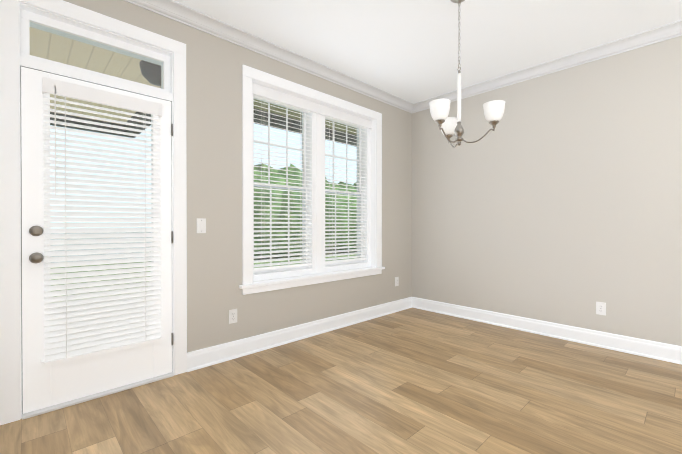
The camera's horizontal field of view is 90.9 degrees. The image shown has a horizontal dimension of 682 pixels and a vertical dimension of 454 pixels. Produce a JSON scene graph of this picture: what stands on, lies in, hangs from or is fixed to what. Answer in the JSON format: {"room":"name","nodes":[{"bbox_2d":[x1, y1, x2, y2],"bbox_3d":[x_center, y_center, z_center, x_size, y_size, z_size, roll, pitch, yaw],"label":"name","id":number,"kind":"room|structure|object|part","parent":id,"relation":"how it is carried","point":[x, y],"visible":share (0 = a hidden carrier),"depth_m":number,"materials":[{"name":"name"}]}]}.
{"room":"empty dining room","nodes":[
{"label":"empty dining room","id":0,"kind":"room"},
{"bbox_2d":[63,0,411,352],"bbox_3d":[-1.595,-0.238,2.371,7.100,2.790,0.270,0,0,-43],"label":"wall","id":1,"kind":"structure","parent":0,"point":[214,64],"depth_m":2.82,"materials":[{"name":"grey paint"}]},
{"bbox_2d":[0,0,186,424],"bbox_3d":[-1.641,-0.141,2.314,1.009,2.495,0.290,0,0,-43],"label":"door frame","id":2,"kind":"structure","parent":1,"relation":"attached to","point":[10,310],"depth_m":2.05,"materials":[{"name":"white wood"}]},
{"bbox_2d":[29,22,162,88],"bbox_3d":[-1.609,-1.135,2.275,0.747,0.218,0.006,0,0,-43],"label":"window","id":3,"kind":"structure","parent":1,"relation":"in","point":[137,60],"depth_m":2.24,"materials":[{"name":"clear glass"}]},
{"bbox_2d":[20,66,171,413],"bbox_3d":[-1.570,0.075,2.240,0.817,2.024,0.026,0,0,-43],"label":"seal","id":4,"kind":"object","parent":1,"relation":"attached to","point":[21,185],"visible":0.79,"depth_m":1.95,"materials":[{"name":"grey"}]},
{"bbox_2d":[21,66,172,413],"bbox_3d":[-1.570,0.077,2.245,0.819,2.020,0.062,0,0,-43],"label":"door","id":5,"kind":"structure","parent":1,"relation":"in","point":[48,386],"depth_m":2.04,"materials":[{"name":"white wood"}]},
{"bbox_2d":[29,95,151,304],"bbox_3d":[-1.575,-0.022,2.178,0.662,1.610,0.101,0,0,-43],"label":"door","id":6,"kind":"structure","parent":5,"relation":"attached to","point":[36,257],"depth_m":2.17,"materials":[{"name":"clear glass"}]},
{"bbox_3d":[-1.782,0.104,1.964,0.066,0.225,0.075,0,0,-43],"label":"handle","id":7,"kind":"part","parent":6,"relation":"part of","materials":[{"name":"grey metal"}]},
{"bbox_2d":[41,76,162,366],"bbox_3d":[-1.531,-0.029,2.205,0.657,1.702,0.068,0,0,-43],"label":"door blind","id":8,"kind":"object","parent":6,"relation":"attached to","point":[77,331],"visible":1,"depth_m":2.17,"materials":[{"name":"white plastic"}]},
{"bbox_3d":[-1.259,0.056,2.503,0.012,1.650,0.013,0,0,-43],"label":"door hinges","id":9,"kind":"part","parent":5,"relation":"part of","materials":[{"name":"metal"}]},
{"bbox_2d":[22,372,173,419],"bbox_3d":[-1.638,1.099,2.317,0.817,0.016,0.300,0,0,-43],"label":"door threshold sill","id":10,"kind":"structure","parent":1,"relation":"attached to","point":[84,399],"depth_m":2.16,"materials":[{"name":"white"}]},
{"bbox_2d":[197,218,205,232],"bbox_3d":[-1.100,-0.010,2.645,0.072,0.116,0.012,0,0,-43],"label":"light switch","id":11,"kind":"object","parent":1,"relation":"attached to","point":[201,225],"visible":1,"depth_m":2.64,"materials":[{"name":"white plastic"}]},
{"bbox_2d":[229,309,236,323],"bbox_3d":[-0.908,0.752,2.831,0.072,0.116,0.009,0,0,-43],"label":"electrical outlet","id":12,"kind":"object","parent":1,"relation":"attached to","point":[232,315],"visible":1,"depth_m":2.83,"materials":[{"name":"white plastic"}]},
{"bbox_2d":[124,0,415,112],"bbox_3d":[-1.473,-1.588,2.234,6.800,0.090,0.088,0,0,-43],"label":"crown molding","id":13,"kind":"structure","parent":1,"relation":"attached to","point":[183,14],"depth_m":2.96,"materials":[{"name":"white"}]},
{"bbox_2d":[187,297,410,371],"bbox_3d":[-0.116,1.031,3.565,2.918,0.140,0.029,0,0,-43],"label":"baseboard","id":14,"kind":"structure","parent":1,"relation":"attached to","point":[208,356],"depth_m":3.16,"materials":[{"name":"white wood"}]},
{"bbox_2d":[242,65,381,284],"bbox_3d":[-0.266,-0.435,3.609,1.842,1.919,0.290,0,0,-43],"label":"window","id":15,"kind":"structure","parent":1,"relation":"in","point":[262,275],"depth_m":3.55,"materials":[{"name":"white plastic"}]},
{"bbox_2d":[252,82,371,270],"bbox_3d":[-0.245,-0.450,3.587,1.646,1.702,0.086,0,0,-43],"label":"window blind","id":16,"kind":"object","parent":15,"relation":"attached to","point":[268,94],"visible":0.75,"depth_m":3.44,"materials":[{"name":"white plastic"}]},
{"bbox_2d":[239,267,384,294],"bbox_3d":[-0.191,0.538,3.534,1.898,0.085,0.128,0,0,-43],"label":"window sill","id":17,"kind":"structure","parent":1,"relation":"attached to","point":[273,284],"depth_m":3.34,"materials":[{"name":"white wood"}]},
{"bbox_2d":[395,277,398,285],"bbox_3d":[0.728,0.711,4.372,0.072,0.116,0.009,0,0,-43],"label":"electrical outlet","id":18,"kind":"object","parent":1,"relation":"attached to","point":[396,281],"visible":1,"depth_m":4.37,"materials":[{"name":"white plastic"}]},
{"bbox_2d":[0,308,681,453],"bbox_3d":[0.349,1.141,0.314,6.800,0.050,5.400,0,0,-43],"label":"floor","id":19,"kind":"structure","parent":0,"point":[413,381],"depth_m":2.12,"materials":[{"name":"brown wood"}]},
{"bbox_2d":[173,0,681,103],"bbox_3d":[0.308,-1.684,0.345,7.100,0.120,5.820,0,0,-43],"label":"ceiling","id":20,"kind":"structure","parent":0,"point":[406,50],"depth_m":2.81,"materials":[{"name":"white paint"}]},
{"bbox_2d":[429,0,505,147],"bbox_3d":[0.828,-1.104,2.329,0.518,1.059,0.522,0,0,-43],"label":"chandelier","id":21,"kind":"object","parent":20,"relation":"hanging from","point":[449,127],"visible":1,"depth_m":2.26,"materials":[{"name":"white glass"}]},
{"bbox_2d":[412,36,681,345],"bbox_3d":[2.929,-0.240,2.637,0.150,2.790,5.550,0,0,-43],"label":"wall","id":22,"kind":"structure","parent":0,"point":[555,197],"depth_m":3.29,"materials":[{"name":"grey paint"}]},
{"bbox_2d":[411,297,681,364],"bbox_3d":[2.803,1.035,2.647,0.029,0.140,5.370,0,0,-43],"label":"baseboard","id":23,"kind":"structure","parent":22,"relation":"attached to","point":[631,345],"depth_m":3.30,"materials":[{"name":"white wood"}]},
{"bbox_2d":[416,20,681,111],"bbox_3d":[2.791,-1.589,2.603,0.088,0.090,5.220,0,0,-43],"label":"crown molding","id":24,"kind":"structure","parent":22,"relation":"attached to","point":[672,30],"depth_m":3.22,"materials":[{"name":"white"}]},
{"bbox_2d":[596,302,605,315],"bbox_3d":[2.394,0.751,3.092,0.009,0.116,0.072,0,0,-43],"label":"electrical outlet","id":25,"kind":"object","parent":22,"relation":"attached to","point":[600,308],"visible":1,"depth_m":3.09,"materials":[{"name":"white plastic"}]},
{"label":"outside","id":26,"kind":"structure","parent":0,"visible":0},
{"bbox_2d":[50,253,356,302],"bbox_3d":[-40.275,1.126,48.372,240.000,0.230,119.730,0,0,-43],"label":"ground","id":27,"kind":"structure","parent":26,"point":[150,271],"depth_m":9.88,"materials":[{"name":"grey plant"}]},
{"bbox_2d":[50,232,150,262],"bbox_3d":[-26.807,1.068,34.083,240.000,0.020,59.000,0,0,-43],"label":"road","id":28,"kind":"structure","parent":27,"relation":"on","point":[99,243],"depth_m":21.43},
{"bbox_2d":[254,163,356,259],"bbox_3d":[-0.578,-1.125,22.509,19.934,5.555,14.780,0,0,-43],"label":"trees","id":29,"kind":"object","parent":27,"relation":"on","point":[286,192],"depth_m":11.97,"materials":[{"name":"green plant"}]},
{"bbox_3d":[-2.529,1.259,3.951,12.000,0.280,3.300,0,0,-43],"label":"porch","id":30,"kind":"object","parent":27,"relation":"on","visible":0},
{"bbox_2d":[50,108,356,146],"bbox_3d":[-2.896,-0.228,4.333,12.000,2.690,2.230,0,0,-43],"label":"beam","id":31,"kind":"structure","parent":30,"relation":"on","point":[258,121],"depth_m":4.87,"materials":[{"name":"grey"}]},
{"bbox_2d":[29,27,356,134],"bbox_3d":[-2.529,-1.561,3.938,12.000,0.360,3.300,0,0,-43],"label":"porch roof","id":32,"kind":"structure","parent":31,"relation":"on","point":[92,56],"depth_m":3.18,"materials":[{"name":"grey"}]}
]}

